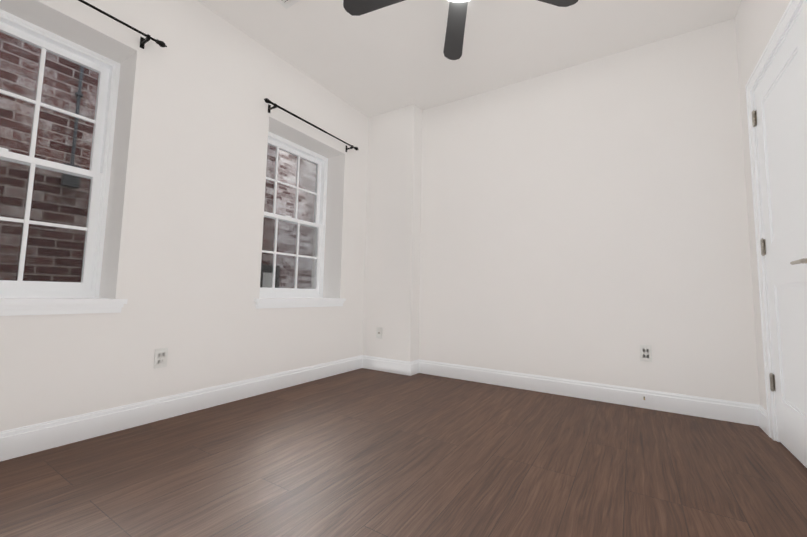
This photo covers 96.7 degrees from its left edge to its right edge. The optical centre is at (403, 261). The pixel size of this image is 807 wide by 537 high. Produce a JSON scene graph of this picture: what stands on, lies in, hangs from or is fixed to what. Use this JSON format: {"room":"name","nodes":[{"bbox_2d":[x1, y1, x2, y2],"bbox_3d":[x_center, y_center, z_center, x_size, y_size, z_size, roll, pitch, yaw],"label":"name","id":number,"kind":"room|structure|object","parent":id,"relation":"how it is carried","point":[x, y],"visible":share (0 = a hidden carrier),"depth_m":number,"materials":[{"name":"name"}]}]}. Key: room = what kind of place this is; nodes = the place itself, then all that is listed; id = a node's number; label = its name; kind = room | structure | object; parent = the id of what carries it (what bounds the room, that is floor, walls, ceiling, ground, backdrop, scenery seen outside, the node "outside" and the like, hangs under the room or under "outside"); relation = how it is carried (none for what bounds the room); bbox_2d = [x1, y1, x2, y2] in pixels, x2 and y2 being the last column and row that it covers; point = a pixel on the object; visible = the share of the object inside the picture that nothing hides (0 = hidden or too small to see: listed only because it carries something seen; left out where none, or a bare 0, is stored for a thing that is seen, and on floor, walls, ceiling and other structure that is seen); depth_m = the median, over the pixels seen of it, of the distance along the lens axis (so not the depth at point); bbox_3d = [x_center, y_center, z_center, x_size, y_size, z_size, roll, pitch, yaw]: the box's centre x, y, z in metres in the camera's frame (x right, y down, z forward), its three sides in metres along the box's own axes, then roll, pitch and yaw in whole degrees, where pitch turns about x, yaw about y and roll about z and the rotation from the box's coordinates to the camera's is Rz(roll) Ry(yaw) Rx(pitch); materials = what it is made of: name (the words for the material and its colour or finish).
{"room":"empty bedroom","nodes":[
{"label":"empty bedroom","id":0,"kind":"room"},
{"bbox_2d":[0,0,368,431],"bbox_3d":[-1.411,-0.312,2.622,0.400,2.810,3.740,-2,-6,33],"label":"wall","id":1,"kind":"structure","parent":0,"point":[195,121],"depth_m":2.30,"materials":[{"name":"paint"}]},
{"bbox_2d":[0,9,127,315],"bbox_3d":[-1.927,-0.510,1.727,0.364,1.511,0.980,-2,-6,33],"label":"window","id":2,"kind":"structure","parent":1,"relation":"in","point":[19,296],"depth_m":1.97,"materials":[{"name":"plastic"}]},
{"bbox_2d":[78,0,166,48],"bbox_3d":[-1.748,-1.327,1.697,0.088,0.065,1.125,-2,-6,33],"label":"curtain rod","id":3,"kind":"object","parent":1,"relation":"attached to","point":[143,41],"visible":1,"depth_m":2.03,"materials":[{"name":"black metal"}]},
{"bbox_2d":[154,348,167,368],"bbox_3d":[-1.445,0.572,2.138,0.008,0.114,0.070,-2,-6,33],"label":"outlet","id":4,"kind":"object","parent":1,"relation":"attached to","point":[160,357],"visible":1,"depth_m":2.13,"materials":[{"name":"plastic"}]},
{"bbox_2d":[0,355,363,461],"bbox_3d":[-1.303,0.891,2.338,0.015,0.128,3.280,-2,-6,33],"label":"baseboard","id":5,"kind":"structure","parent":1,"relation":"attached to","point":[24,440],"depth_m":2.06,"materials":[{"name":"white wood"}]},
{"bbox_2d":[254,131,345,308],"bbox_3d":[-0.964,-0.360,3.228,0.364,1.511,0.980,-2,-6,33],"label":"window","id":6,"kind":"structure","parent":1,"relation":"in","point":[312,167],"depth_m":3.41,"materials":[{"name":"plastic"}]},
{"bbox_2d":[264,98,357,151],"bbox_3d":[-0.783,-1.177,3.200,0.088,0.065,1.110,-2,-6,33],"label":"curtain rod","id":7,"kind":"object","parent":1,"relation":"attached to","point":[267,100],"visible":1,"depth_m":3.01,"materials":[{"name":"black metal"}]},
{"bbox_2d":[363,104,422,361],"bbox_3d":[-0.114,-0.249,3.739,0.580,2.690,0.160,-2,-6,33],"label":"wall","id":8,"kind":"structure","parent":0,"point":[392,271],"depth_m":3.65,"materials":[{"name":"paint"}]},
{"bbox_2d":[376,327,381,338],"bbox_3d":[-0.248,0.715,3.623,0.070,0.114,0.016,-2,-6,33],"label":"wall jack","id":9,"kind":"object","parent":8,"relation":"attached to","point":[379,332],"visible":1,"depth_m":3.62,"materials":[{"name":"plastic"}]},
{"bbox_2d":[364,355,415,375],"bbox_3d":[-0.167,1.019,3.543,0.565,0.128,0.017,-2,-6,33],"label":"baseboard","id":10,"kind":"structure","parent":8,"relation":"attached to","point":[408,368],"depth_m":3.51,"materials":[{"name":"white wood"}]},
{"bbox_2d":[0,368,806,536],"bbox_3d":[0.008,0.976,1.583,3.070,0.120,3.480,-2,-6,33],"label":"floor","id":11,"kind":"structure","parent":0,"point":[362,452],"depth_m":1.56,"materials":[{"name":"brown wood"}]},
{"bbox_2d":[197,0,740,117],"bbox_3d":[-0.043,-1.819,1.894,3.580,0.120,3.740,-2,-6,33],"label":"ceiling","id":12,"kind":"structure","parent":0,"point":[392,57],"depth_m":2.69,"materials":[{"name":"paint"}]},
{"bbox_2d":[276,0,300,8],"bbox_3d":[-0.746,-1.739,2.219,0.320,0.011,0.320,-2,-6,33],"label":"ceiling vent","id":13,"kind":"object","parent":12,"relation":"in","point":[286,4],"visible":1,"depth_m":2.38,"materials":[{"name":"silver metal"}]},
{"bbox_2d":[343,0,577,59],"bbox_3d":[0.249,-1.549,1.724,1.239,0.434,1.224,-2,-6,33],"label":"ceiling fan","id":14,"kind":"object","parent":12,"relation":"hanging from","point":[455,30],"visible":1,"depth_m":1.97,"materials":[{"name":"black"}]},
{"bbox_2d":[419,18,759,404],"bbox_3d":[1.064,-0.216,3.165,3.180,2.810,0.150,-2,-6,33],"label":"wall","id":15,"kind":"structure","parent":0,"point":[587,221],"depth_m":2.78,"materials":[{"name":"paint"}]},
{"bbox_2d":[416,359,767,430],"bbox_3d":[1.176,0.987,2.873,2.450,0.128,0.015,-2,-6,33],"label":"baseboard","id":16,"kind":"structure","parent":15,"relation":"attached to","point":[724,410],"depth_m":2.64,"materials":[{"name":"white wood"}]},
{"bbox_2d":[640,345,651,361],"bbox_3d":[1.728,0.650,2.557,0.070,0.114,0.008,-2,-6,33],"label":"outlet","id":17,"kind":"object","parent":15,"relation":"attached to","point":[645,352],"visible":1,"depth_m":2.55,"materials":[{"name":"plastic"}]},
{"bbox_2d":[735,0,800,432],"bbox_3d":[1.333,-0.419,0.782,0.150,2.810,3.590,-2,-6,33],"label":"wall","id":18,"kind":"structure","parent":0,"point":[756,22],"depth_m":2.21,"materials":[{"name":"paint"}]},
{"bbox_2d":[745,0,806,467],"bbox_3d":[1.908,-0.090,1.716,0.205,2.101,0.932,-2,-6,33],"label":"door","id":19,"kind":"structure","parent":18,"relation":"in","point":[777,116],"depth_m":1.81,"materials":[{"name":"paint"}]},
{"label":"outside","id":20,"kind":"structure","parent":0,"visible":0},
{"bbox_3d":[-1.811,1.725,4.948,2.900,0.100,14.150,-2,-6,33],"label":"ground","id":21,"kind":"structure","parent":20,"visible":0},
{"bbox_2d":[0,32,275,281],"bbox_3d":[-3.329,-1.896,1.752,0.001,6.500,6.550,-2,-6,33],"label":"brick","id":22,"kind":"object","parent":21,"relation":"on","point":[46,143],"depth_m":2.70,"materials":[{"name":"brown brick"}]},
{"bbox_2d":[61,66,83,188],"bbox_3d":[-2.557,-2.305,2.937,0.049,3.450,0.100,-2,-6,33],"label":"conduit","id":23,"kind":"object","parent":22,"relation":"attached to","point":[77,94],"depth_m":2.82,"materials":[{"name":"metal"}]},
{"bbox_2d":[260,263,279,287],"bbox_3d":[-1.701,0.766,3.482,0.760,1.560,0.810,-2,-6,33],"label":"air conditioning unit","id":24,"kind":"object","parent":21,"relation":"on","point":[265,271],"depth_m":3.52,"materials":[{"name":"metal"}]},
{"bbox_2d":[272,149,312,288],"bbox_3d":[-1.148,-1.251,8.665,0.001,6.500,7.500,-2,-6,33],"label":"brick","id":25,"kind":"object","parent":21,"relation":"on","point":[286,192],"depth_m":6.98,"materials":[{"name":"brown brick"}]}
]}

